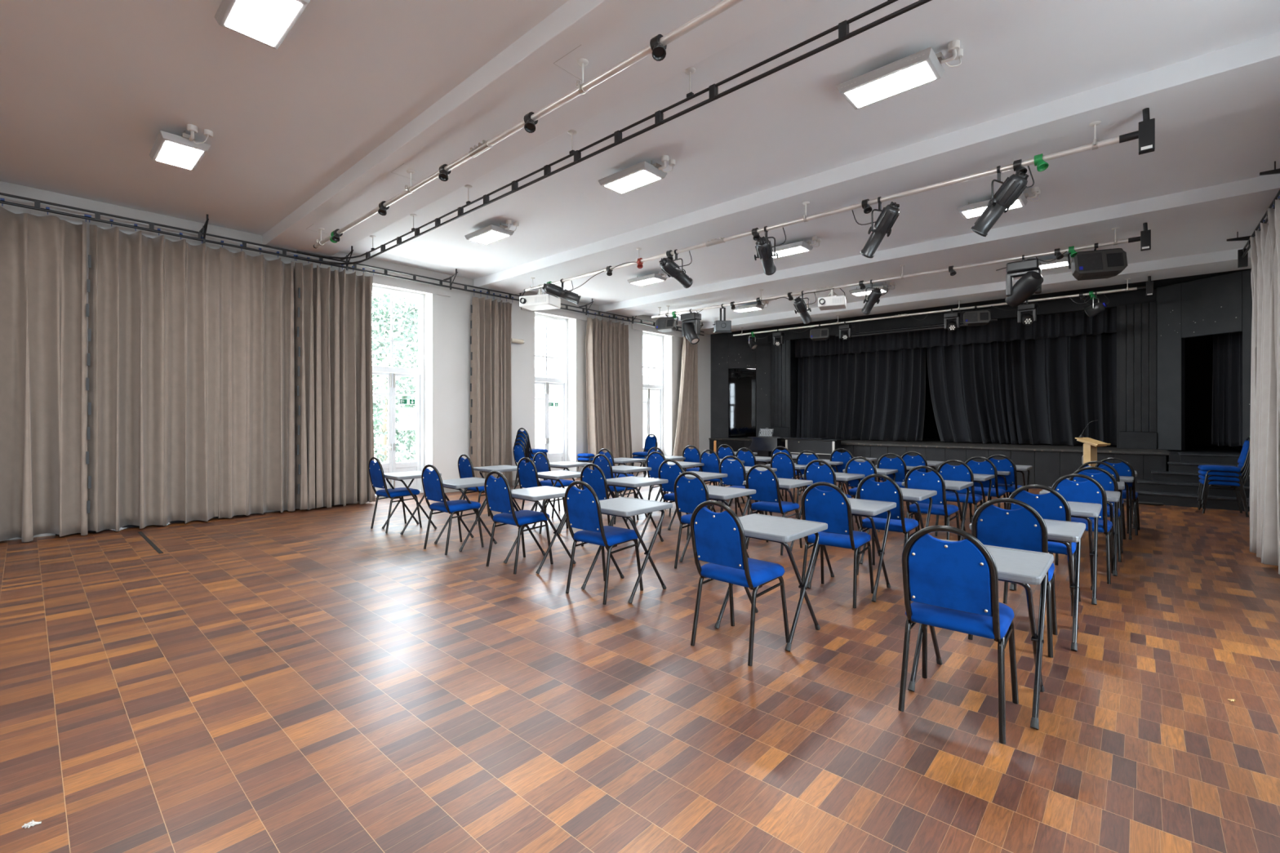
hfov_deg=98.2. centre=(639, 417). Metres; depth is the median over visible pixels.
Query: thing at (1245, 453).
banquet chair
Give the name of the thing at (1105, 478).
banquet chair
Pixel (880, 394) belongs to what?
stage curtain
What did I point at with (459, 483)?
desk
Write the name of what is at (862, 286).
cup
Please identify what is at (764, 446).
upright piano
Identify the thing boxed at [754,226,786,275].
spotlight
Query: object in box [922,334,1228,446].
wall
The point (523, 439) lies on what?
banquet chair
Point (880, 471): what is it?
desk
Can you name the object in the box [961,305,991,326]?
loudspeaker
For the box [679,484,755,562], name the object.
desk
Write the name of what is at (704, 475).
desk
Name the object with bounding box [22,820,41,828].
fluff
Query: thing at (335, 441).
curtain
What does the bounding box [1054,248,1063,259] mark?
socket
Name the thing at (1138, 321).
wall
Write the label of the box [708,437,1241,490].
stage
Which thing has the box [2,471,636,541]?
baseboard
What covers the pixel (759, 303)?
socket
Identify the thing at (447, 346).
wall
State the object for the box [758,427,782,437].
music stand
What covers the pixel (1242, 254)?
track
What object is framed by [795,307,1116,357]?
valance
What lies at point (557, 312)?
trim
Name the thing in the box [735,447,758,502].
banquet chair
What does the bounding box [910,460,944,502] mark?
desk
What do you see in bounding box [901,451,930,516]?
banquet chair
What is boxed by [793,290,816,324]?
spotlight
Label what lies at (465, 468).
banquet chair
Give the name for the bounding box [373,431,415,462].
ground
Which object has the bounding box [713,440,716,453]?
wooden chair
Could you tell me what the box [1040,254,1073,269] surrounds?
lamp
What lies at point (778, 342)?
light
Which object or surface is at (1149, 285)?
pipe
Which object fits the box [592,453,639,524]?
banquet chair
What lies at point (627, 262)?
power cable
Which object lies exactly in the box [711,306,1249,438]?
wall
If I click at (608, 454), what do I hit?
banquet chair
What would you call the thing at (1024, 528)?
banquet chair
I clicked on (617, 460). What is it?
desk
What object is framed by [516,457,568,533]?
banquet chair
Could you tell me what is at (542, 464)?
banquet chair
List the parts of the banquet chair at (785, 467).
backrest, frame, leg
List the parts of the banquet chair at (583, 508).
leg, backrest, frame, leg, seat, leg, leg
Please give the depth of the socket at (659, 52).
3.47 m
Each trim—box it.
[31,202,236,253]
[338,262,450,297]
[520,305,587,320]
[631,319,683,337]
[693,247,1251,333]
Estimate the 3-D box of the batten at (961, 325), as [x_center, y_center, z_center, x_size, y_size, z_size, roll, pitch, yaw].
[6.574,-2.342,13.658,3.300,0.445,0.060,0,0,42]
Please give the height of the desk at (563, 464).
0.716 m
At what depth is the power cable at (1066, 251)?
7.98 m
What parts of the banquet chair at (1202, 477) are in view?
leg, leg, seat, leg, frame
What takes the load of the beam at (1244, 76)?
attached to the ceiling at (88, 88)
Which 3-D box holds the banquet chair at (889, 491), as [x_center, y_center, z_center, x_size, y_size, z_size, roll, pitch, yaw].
[2.244,0.955,5.018,0.440,0.934,0.533,0,0,41]
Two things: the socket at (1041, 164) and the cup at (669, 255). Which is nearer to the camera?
the socket at (1041, 164)
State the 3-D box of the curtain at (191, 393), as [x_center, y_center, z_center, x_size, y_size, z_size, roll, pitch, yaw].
[-5.984,-0.530,7.574,0.404,3.872,2.284,0,0,39]
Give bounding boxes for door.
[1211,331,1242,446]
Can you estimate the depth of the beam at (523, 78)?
4.47 m
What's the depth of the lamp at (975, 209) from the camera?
6.78 m
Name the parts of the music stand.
frame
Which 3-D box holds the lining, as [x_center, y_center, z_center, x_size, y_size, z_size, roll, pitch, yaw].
[7.804,-0.970,14.838,11.250,3.180,3.500,0,0,42]
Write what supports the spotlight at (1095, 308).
hanging from the pipe at (1149, 285)
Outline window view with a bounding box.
[371,297,418,463]
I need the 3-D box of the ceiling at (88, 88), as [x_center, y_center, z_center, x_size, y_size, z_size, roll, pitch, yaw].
[0.202,-2.830,6.391,12.250,0.200,18.370,0,0,42]
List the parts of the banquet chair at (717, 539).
leg, backrest, frame, leg, seat, leg, leg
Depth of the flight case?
13.65 m
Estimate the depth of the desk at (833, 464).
8.87 m
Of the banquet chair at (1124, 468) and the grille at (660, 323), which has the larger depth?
the grille at (660, 323)
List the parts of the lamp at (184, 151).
conduit arm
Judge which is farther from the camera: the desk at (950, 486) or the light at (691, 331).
the light at (691, 331)
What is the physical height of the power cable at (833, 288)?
0.101 m
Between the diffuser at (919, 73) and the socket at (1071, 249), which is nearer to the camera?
the diffuser at (919, 73)
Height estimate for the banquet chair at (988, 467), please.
0.934 m
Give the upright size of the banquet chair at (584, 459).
0.934 m
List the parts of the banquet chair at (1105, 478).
backrest, frame, seat, leg, leg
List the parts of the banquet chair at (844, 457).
backrest, frame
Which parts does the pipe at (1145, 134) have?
hanger rod, hanger rod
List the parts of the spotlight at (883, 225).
focus knob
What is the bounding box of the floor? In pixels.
[0,466,1279,852]
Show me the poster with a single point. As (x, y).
(406, 415)
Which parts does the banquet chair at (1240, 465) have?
leg, leg, seat, leg, frame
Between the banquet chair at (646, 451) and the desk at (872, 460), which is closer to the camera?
the desk at (872, 460)
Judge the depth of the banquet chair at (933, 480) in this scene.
5.68 m
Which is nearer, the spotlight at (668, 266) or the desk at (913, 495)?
the desk at (913, 495)
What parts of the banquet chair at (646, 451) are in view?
seat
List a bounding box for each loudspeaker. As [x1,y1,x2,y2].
[654,313,678,332]
[809,324,831,340]
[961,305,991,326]
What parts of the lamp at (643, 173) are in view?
conduit arm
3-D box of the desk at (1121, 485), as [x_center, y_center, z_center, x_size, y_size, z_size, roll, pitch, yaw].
[5.000,1.066,6.155,0.580,0.716,0.580,0,0,41]
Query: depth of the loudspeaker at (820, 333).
14.06 m
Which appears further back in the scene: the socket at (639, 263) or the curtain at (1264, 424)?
the socket at (639, 263)
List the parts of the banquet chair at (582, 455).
seat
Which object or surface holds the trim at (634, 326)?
attached to the wall at (447, 346)
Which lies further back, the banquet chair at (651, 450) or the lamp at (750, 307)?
the lamp at (750, 307)
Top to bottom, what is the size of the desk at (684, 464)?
0.716 m
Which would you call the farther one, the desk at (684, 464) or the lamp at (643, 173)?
the desk at (684, 464)
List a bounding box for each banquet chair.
[368,457,422,533]
[421,464,484,555]
[457,453,489,524]
[484,471,553,574]
[512,442,545,485]
[514,439,546,483]
[515,431,546,458]
[515,435,547,480]
[516,427,547,461]
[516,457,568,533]
[533,452,573,518]
[564,480,643,604]
[577,453,594,469]
[577,457,593,468]
[580,463,638,546]
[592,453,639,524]
[597,448,634,497]
[631,434,657,474]
[631,443,657,475]
[646,451,672,516]
[647,446,668,502]
[657,459,689,540]
[673,471,711,568]
[682,444,715,484]
[689,500,789,666]
[699,449,738,511]
[716,444,735,486]
[719,455,764,515]
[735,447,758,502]
[746,464,802,555]
[770,452,804,518]
[771,446,804,499]
[795,450,821,502]
[800,481,874,608]
[804,459,853,530]
[830,448,853,488]
[844,456,879,532]
[857,473,918,575]
[876,453,916,518]
[897,525,1018,744]
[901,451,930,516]
[903,465,959,546]
[934,459,982,536]
[960,456,1006,527]
[968,497,1057,657]
[982,454,1022,503]
[1003,484,1080,616]
[1048,473,1114,584]
[1065,466,1121,562]
[1077,461,1125,546]
[1094,457,1140,535]
[1196,436,1249,502]
[1197,455,1249,507]
[1197,461,1249,512]
[1197,467,1249,516]
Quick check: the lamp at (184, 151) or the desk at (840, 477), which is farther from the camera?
the desk at (840, 477)
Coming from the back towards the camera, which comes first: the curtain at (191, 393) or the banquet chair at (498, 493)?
the curtain at (191, 393)
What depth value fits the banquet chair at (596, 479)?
5.92 m
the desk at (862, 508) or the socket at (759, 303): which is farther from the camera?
the socket at (759, 303)
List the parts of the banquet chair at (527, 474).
leg, backrest, frame, leg, leg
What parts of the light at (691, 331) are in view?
yoke arm, yoke arm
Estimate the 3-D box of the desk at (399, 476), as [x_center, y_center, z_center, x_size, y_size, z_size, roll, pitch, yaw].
[-2.933,1.066,7.056,0.580,0.716,0.580,0,0,42]
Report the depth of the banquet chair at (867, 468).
6.99 m
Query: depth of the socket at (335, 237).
7.06 m
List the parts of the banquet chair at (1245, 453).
leg, leg, seat, leg, frame, backrest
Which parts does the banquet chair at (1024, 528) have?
leg, backrest, frame, leg, seat, leg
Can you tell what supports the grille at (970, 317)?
attached to the loudspeaker at (980, 317)
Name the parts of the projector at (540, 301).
casing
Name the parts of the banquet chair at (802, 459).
backrest, frame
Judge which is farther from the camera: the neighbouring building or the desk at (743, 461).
the neighbouring building
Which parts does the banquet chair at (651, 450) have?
backrest, frame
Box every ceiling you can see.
[0,0,1279,324]
[711,268,1251,334]
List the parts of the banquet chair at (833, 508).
leg, leg, backrest, frame, seat, leg, leg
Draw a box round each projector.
[519,284,560,311]
[712,303,732,333]
[817,285,846,310]
[1067,242,1127,280]
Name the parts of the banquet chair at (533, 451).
backrest, frame, seat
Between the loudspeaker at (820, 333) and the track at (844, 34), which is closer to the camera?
the track at (844, 34)
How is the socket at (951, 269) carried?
attached to the pipe at (1144, 237)
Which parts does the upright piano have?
lid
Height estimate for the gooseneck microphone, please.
0.294 m
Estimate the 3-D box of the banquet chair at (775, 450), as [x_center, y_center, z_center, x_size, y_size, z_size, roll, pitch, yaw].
[2.586,0.955,9.724,0.440,0.934,0.533,0,0,40]
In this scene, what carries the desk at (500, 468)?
on the floor
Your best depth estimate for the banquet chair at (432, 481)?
5.88 m
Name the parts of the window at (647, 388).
door, door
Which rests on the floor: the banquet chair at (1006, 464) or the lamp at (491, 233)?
the banquet chair at (1006, 464)
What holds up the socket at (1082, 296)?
attached to the pipe at (1149, 285)
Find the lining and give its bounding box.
[728,368,1242,449]
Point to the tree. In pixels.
(387, 295)
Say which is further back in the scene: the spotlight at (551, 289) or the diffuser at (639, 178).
the spotlight at (551, 289)
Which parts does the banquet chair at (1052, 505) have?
leg, backrest, frame, seat, leg, leg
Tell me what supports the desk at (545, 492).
on the floor
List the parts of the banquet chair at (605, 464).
backrest, frame, leg, seat, leg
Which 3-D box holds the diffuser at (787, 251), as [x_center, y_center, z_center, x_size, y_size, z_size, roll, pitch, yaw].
[2.293,-2.579,8.632,0.580,0.006,0.270,0,0,42]
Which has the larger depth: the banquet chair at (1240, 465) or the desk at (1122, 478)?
the banquet chair at (1240, 465)
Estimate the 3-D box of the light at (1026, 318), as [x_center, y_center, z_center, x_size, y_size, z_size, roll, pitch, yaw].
[7.870,-2.135,11.220,0.362,0.533,0.288,0,0,42]
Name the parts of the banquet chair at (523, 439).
backrest, frame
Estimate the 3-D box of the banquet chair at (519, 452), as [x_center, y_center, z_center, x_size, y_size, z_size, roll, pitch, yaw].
[-2.214,0.955,11.024,0.440,0.934,0.533,0,0,42]
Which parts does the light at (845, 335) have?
yoke arm, yoke arm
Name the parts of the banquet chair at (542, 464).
backrest, frame, seat, leg, leg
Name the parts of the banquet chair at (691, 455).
frame, backrest, seat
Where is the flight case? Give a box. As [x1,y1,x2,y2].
[784,438,845,472]
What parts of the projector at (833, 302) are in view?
casing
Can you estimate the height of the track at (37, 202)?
0.350 m
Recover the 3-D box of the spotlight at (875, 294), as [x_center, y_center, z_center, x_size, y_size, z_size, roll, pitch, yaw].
[4.026,-2.111,9.625,0.283,0.581,0.460,0,0,-20]
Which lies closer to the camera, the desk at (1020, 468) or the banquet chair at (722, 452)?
the desk at (1020, 468)
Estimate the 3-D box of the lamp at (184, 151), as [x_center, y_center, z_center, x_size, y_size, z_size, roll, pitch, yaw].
[-4.486,-2.653,5.409,0.825,0.154,0.370,0,0,42]
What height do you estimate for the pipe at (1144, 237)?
0.356 m
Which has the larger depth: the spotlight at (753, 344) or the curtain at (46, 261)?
the spotlight at (753, 344)
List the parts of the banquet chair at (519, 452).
backrest, frame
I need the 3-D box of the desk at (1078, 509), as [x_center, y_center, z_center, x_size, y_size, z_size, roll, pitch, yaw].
[3.401,1.066,4.547,0.580,0.716,0.580,0,0,42]
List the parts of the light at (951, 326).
yoke arm, yoke arm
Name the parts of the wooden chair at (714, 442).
leg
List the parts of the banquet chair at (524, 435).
backrest, frame, seat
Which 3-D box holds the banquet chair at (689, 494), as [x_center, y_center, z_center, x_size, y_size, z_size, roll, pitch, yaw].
[0.617,0.955,5.230,0.440,0.934,0.533,0,0,42]
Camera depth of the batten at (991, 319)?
13.72 m
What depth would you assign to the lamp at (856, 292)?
11.30 m
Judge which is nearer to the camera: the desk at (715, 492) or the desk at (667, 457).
the desk at (715, 492)
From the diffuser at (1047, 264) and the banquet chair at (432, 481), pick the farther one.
the diffuser at (1047, 264)
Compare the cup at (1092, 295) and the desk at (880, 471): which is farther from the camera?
the cup at (1092, 295)
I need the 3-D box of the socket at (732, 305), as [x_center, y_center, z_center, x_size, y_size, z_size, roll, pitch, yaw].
[1.936,-2.331,11.489,0.107,0.159,0.124,0,0,42]
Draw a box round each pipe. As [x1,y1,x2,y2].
[313,0,742,248]
[524,107,1155,292]
[649,222,1151,318]
[732,275,1153,336]
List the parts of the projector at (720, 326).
frame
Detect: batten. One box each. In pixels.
[835,308,997,336]
[851,324,965,337]
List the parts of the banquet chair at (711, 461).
frame, backrest, seat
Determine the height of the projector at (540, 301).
0.415 m
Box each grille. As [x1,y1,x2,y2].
[655,319,666,328]
[810,329,819,337]
[964,311,977,322]
[1076,252,1102,271]
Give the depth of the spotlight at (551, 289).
9.51 m
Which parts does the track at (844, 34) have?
link plate, hanger rod, link plate, link plate, hanger rod, link plate, link plate, link plate, hanger rod, link plate, link plate, link plate, hanger rod, link plate, link plate, link plate, hanger rod, link plate, link plate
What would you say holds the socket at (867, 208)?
attached to the pipe at (1145, 134)
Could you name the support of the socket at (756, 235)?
attached to the pipe at (1145, 134)
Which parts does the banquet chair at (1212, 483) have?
leg, leg, seat, leg, leg, frame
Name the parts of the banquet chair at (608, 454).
backrest, frame, seat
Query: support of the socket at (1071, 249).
attached to the pipe at (1144, 237)
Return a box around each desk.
[382,471,441,534]
[434,477,497,551]
[473,465,520,513]
[503,485,576,573]
[532,470,581,533]
[546,461,592,507]
[581,497,672,603]
[606,475,668,547]
[608,465,651,521]
[613,457,646,497]
[646,455,685,493]
[659,461,704,502]
[667,471,727,530]
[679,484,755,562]
[709,458,745,506]
[714,513,827,651]
[728,466,777,515]
[740,456,771,497]
[742,477,813,551]
[765,462,806,501]
[791,453,808,495]
[802,472,865,531]
[806,497,896,602]
[819,458,844,492]
[837,457,877,494]
[843,467,897,516]
[856,488,937,564]
[875,465,919,481]
[902,480,973,541]
[907,538,1053,729]
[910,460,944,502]
[935,473,995,522]
[960,471,1012,520]
[968,519,1085,651]
[1009,501,1102,604]
[1015,465,1032,492]
[1039,486,1120,576]
[1066,478,1124,553]
[1119,475,1133,539]
[1131,471,1137,528]
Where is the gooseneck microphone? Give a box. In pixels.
[1079,419,1098,437]
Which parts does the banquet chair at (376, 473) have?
leg, backrest, frame, leg, seat, leg, leg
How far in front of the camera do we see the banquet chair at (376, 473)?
6.98 m
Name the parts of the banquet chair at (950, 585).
leg, leg, backrest, frame, seat, leg, leg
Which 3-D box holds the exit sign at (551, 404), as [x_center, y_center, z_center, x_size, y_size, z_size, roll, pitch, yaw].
[-2.010,-0.310,12.868,0.004,0.090,0.270,0,0,42]
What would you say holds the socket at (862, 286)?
attached to the pipe at (1144, 237)
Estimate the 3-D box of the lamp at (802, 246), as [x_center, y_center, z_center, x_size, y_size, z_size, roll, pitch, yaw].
[2.343,-2.653,8.587,0.825,0.154,0.370,0,0,42]
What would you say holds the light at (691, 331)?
hanging from the pipe at (1144, 237)
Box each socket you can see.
[329,231,337,243]
[332,228,342,241]
[377,200,389,215]
[438,164,451,181]
[524,111,537,133]
[605,265,612,275]
[636,257,643,268]
[649,34,666,61]
[666,249,673,260]
[671,311,676,318]
[730,301,735,309]
[751,227,759,240]
[755,297,761,305]
[787,292,793,300]
[858,280,865,289]
[861,198,871,213]
[948,265,956,275]
[1013,159,1026,173]
[1034,153,1048,171]
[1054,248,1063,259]
[1068,245,1077,257]
[1079,292,1086,300]
[1088,291,1096,299]
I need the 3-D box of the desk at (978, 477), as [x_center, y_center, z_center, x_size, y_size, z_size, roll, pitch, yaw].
[4.048,1.066,6.931,0.580,0.716,0.580,0,0,43]
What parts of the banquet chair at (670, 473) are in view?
leg, seat, backrest, frame, leg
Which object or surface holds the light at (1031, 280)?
hanging from the pipe at (1144, 237)
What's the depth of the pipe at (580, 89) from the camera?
4.06 m
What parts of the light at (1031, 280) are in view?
yoke arm, yoke arm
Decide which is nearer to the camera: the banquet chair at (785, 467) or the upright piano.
the banquet chair at (785, 467)
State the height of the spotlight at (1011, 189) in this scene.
0.632 m
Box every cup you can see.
[667,253,673,260]
[753,231,759,240]
[860,284,865,289]
[950,269,956,275]
[1080,295,1086,300]
[1090,293,1096,299]
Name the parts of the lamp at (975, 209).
conduit arm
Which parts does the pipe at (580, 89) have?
hanger rod, hanger rod, hanger rod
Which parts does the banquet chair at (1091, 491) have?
leg, backrest, frame, seat, leg, leg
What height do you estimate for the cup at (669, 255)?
0.109 m
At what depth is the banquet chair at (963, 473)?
6.48 m
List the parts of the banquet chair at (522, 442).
backrest, frame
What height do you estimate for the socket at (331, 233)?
0.159 m
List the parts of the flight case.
corner post, trim, lid, corner post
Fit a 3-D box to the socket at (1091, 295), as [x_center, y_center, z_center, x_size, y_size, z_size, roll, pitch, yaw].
[8.607,-2.331,10.530,0.107,0.159,0.124,0,0,42]
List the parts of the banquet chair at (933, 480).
leg, leg, backrest, frame, seat, leg, leg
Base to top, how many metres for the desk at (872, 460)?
0.716 m
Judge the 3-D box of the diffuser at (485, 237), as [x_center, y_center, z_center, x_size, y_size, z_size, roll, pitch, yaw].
[-2.160,-2.579,7.930,0.580,0.006,0.270,0,0,42]
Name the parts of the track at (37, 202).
link plate, link plate, link plate, link plate, link plate, link plate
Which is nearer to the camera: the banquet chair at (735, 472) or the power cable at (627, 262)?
the banquet chair at (735, 472)
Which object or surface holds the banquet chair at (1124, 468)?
on the floor
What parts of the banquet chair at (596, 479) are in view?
backrest, frame, leg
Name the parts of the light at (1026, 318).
yoke arm, yoke arm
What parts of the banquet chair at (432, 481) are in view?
leg, backrest, frame, seat, leg, leg, leg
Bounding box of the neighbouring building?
[534,367,658,453]
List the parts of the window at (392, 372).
door, handle, door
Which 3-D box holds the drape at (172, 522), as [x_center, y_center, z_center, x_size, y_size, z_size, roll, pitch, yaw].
[-6.512,-0.472,7.273,0.048,3.816,1.602,0,0,42]
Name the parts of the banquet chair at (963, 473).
leg, leg, backrest, frame, seat, leg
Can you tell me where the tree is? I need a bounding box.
[371,290,418,452]
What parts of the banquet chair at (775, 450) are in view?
backrest, frame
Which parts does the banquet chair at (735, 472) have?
backrest, frame, leg, seat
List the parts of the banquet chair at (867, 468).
seat, backrest, frame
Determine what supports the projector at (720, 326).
hanging from the pipe at (1144, 237)
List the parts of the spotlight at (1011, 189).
focus knob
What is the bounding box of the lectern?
[1075,437,1111,466]
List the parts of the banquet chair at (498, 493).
leg, backrest, frame, seat, leg, leg, leg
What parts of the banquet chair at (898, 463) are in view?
frame, backrest, seat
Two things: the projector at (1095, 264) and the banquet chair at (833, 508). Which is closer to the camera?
the banquet chair at (833, 508)
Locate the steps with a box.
[1135,451,1249,511]
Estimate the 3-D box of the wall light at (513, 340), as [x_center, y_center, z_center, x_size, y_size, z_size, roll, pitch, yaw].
[-2.579,-1.610,11.631,0.105,0.090,0.320,0,0,42]
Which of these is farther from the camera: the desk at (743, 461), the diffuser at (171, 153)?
the desk at (743, 461)
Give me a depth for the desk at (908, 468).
7.98 m
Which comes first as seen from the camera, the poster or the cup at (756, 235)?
the cup at (756, 235)
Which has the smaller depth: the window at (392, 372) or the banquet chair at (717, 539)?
the banquet chair at (717, 539)
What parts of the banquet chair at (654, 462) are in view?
leg, backrest, frame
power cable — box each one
[530,271,604,291]
[610,262,636,269]
[760,288,834,300]
[995,250,1066,271]
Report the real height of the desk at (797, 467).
0.716 m
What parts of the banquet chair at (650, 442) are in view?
seat, backrest, frame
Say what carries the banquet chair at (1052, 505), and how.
on the floor
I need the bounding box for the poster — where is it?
[399,407,415,430]
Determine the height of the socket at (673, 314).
0.159 m
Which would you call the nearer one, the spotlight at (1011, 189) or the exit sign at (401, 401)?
the spotlight at (1011, 189)
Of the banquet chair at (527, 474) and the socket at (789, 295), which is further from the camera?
the socket at (789, 295)
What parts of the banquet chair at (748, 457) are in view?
backrest, frame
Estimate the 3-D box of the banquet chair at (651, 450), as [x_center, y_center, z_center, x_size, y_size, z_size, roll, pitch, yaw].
[0.428,0.955,9.490,0.440,0.934,0.533,0,0,44]
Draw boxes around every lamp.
[149,124,213,170]
[214,0,310,48]
[464,219,519,244]
[598,155,675,194]
[626,271,669,285]
[730,300,768,312]
[772,235,820,257]
[836,39,963,109]
[848,281,895,296]
[956,186,1040,218]
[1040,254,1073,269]
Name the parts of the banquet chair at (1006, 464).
frame, backrest, seat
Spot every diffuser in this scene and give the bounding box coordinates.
[156,141,203,169]
[470,231,508,244]
[604,169,660,193]
[631,278,662,285]
[733,307,760,312]
[772,246,808,257]
[845,62,935,107]
[853,289,885,296]
[962,200,1021,217]
[1040,262,1068,269]
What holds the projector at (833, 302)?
hanging from the pipe at (1144, 237)
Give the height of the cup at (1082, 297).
0.109 m
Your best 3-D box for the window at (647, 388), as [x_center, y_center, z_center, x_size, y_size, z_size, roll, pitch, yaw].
[0.223,-0.460,15.351,0.134,3.760,1.220,0,0,42]
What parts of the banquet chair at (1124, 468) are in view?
backrest, frame, seat, leg, leg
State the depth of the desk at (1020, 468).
7.95 m
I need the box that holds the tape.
[137,531,163,553]
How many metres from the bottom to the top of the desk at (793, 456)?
0.716 m
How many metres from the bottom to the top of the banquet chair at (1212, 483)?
0.934 m
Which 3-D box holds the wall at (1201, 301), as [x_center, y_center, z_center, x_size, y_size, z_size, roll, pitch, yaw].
[10.393,-0.570,10.185,0.120,3.980,1.480,0,0,-15]
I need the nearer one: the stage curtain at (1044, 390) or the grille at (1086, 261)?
the grille at (1086, 261)
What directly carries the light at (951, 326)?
hanging from the pipe at (1149, 285)
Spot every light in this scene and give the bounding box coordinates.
[511,337,524,343]
[680,309,701,344]
[772,328,786,346]
[839,320,853,340]
[943,308,961,331]
[1004,254,1043,306]
[1017,299,1039,324]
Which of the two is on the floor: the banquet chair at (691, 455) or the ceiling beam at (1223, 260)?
the banquet chair at (691, 455)
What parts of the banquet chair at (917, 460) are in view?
backrest, frame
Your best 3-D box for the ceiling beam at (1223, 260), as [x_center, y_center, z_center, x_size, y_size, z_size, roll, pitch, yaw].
[6.021,-2.655,12.857,11.270,0.190,0.970,0,0,42]
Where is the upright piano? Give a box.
[746,435,833,467]
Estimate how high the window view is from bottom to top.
4.694 m
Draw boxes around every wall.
[0,181,711,479]
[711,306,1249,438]
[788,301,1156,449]
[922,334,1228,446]
[1156,269,1252,450]
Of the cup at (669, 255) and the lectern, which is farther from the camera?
the lectern
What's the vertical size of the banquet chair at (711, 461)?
0.934 m
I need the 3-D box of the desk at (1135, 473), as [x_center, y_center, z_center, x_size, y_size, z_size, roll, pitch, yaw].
[6.261,1.066,7.415,0.580,0.716,0.580,0,0,41]
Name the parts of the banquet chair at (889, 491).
leg, leg, backrest, frame, seat, leg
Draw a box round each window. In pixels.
[372,285,424,497]
[534,313,567,480]
[643,332,662,466]
[728,368,755,438]
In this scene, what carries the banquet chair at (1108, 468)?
on the floor
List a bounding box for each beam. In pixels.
[262,0,815,258]
[473,31,1279,294]
[599,173,1279,317]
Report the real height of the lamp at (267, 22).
0.154 m
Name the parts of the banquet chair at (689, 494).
leg, seat, backrest, frame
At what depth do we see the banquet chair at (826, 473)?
6.47 m
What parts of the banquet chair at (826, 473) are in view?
backrest, frame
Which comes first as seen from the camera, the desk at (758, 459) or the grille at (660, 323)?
the desk at (758, 459)
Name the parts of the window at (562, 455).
door, door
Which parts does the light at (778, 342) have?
yoke arm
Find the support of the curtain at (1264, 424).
hanging from the track at (1242, 254)
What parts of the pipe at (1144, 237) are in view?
hanger rod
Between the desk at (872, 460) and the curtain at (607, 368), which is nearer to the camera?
the desk at (872, 460)
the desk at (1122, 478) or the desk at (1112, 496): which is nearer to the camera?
the desk at (1112, 496)
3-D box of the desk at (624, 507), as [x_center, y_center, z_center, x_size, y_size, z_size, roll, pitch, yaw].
[-0.125,1.066,4.578,0.580,0.716,0.580,0,0,41]
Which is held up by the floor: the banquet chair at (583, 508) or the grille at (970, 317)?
the banquet chair at (583, 508)
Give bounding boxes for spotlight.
[542,278,581,304]
[659,248,693,288]
[746,334,759,350]
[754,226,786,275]
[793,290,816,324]
[851,196,899,257]
[861,279,888,314]
[970,165,1034,236]
[1084,291,1109,318]
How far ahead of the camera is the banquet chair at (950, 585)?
2.54 m
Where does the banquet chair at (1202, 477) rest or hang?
on the banquet chair at (1212, 483)
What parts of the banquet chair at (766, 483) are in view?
leg, backrest, frame, seat, leg, leg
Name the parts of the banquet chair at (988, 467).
leg, leg, backrest, frame, seat, leg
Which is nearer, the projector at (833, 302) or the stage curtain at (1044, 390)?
the projector at (833, 302)
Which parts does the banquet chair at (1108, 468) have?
frame, backrest, leg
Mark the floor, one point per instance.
(317, 680)
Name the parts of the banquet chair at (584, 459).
seat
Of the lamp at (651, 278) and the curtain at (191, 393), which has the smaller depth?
the curtain at (191, 393)
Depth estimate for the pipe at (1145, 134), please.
5.49 m
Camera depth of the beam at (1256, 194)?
8.11 m
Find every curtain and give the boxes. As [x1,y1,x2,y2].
[0,197,91,542]
[84,213,300,532]
[293,254,375,510]
[470,288,513,486]
[585,311,633,473]
[673,336,698,461]
[795,346,925,441]
[926,332,1116,445]
[1249,195,1279,574]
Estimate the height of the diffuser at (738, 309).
0.006 m
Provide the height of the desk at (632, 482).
0.716 m
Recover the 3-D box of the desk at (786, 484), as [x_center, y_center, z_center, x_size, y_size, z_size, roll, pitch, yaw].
[1.555,1.066,6.235,0.580,0.716,0.580,0,0,42]
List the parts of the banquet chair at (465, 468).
backrest, frame, seat, leg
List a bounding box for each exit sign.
[399,399,415,404]
[549,402,558,406]
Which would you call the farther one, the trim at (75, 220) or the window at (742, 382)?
the window at (742, 382)
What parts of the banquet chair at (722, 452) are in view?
backrest, frame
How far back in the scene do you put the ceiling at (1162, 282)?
12.23 m
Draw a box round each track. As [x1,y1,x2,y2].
[0,192,704,335]
[296,0,931,264]
[1226,160,1279,267]

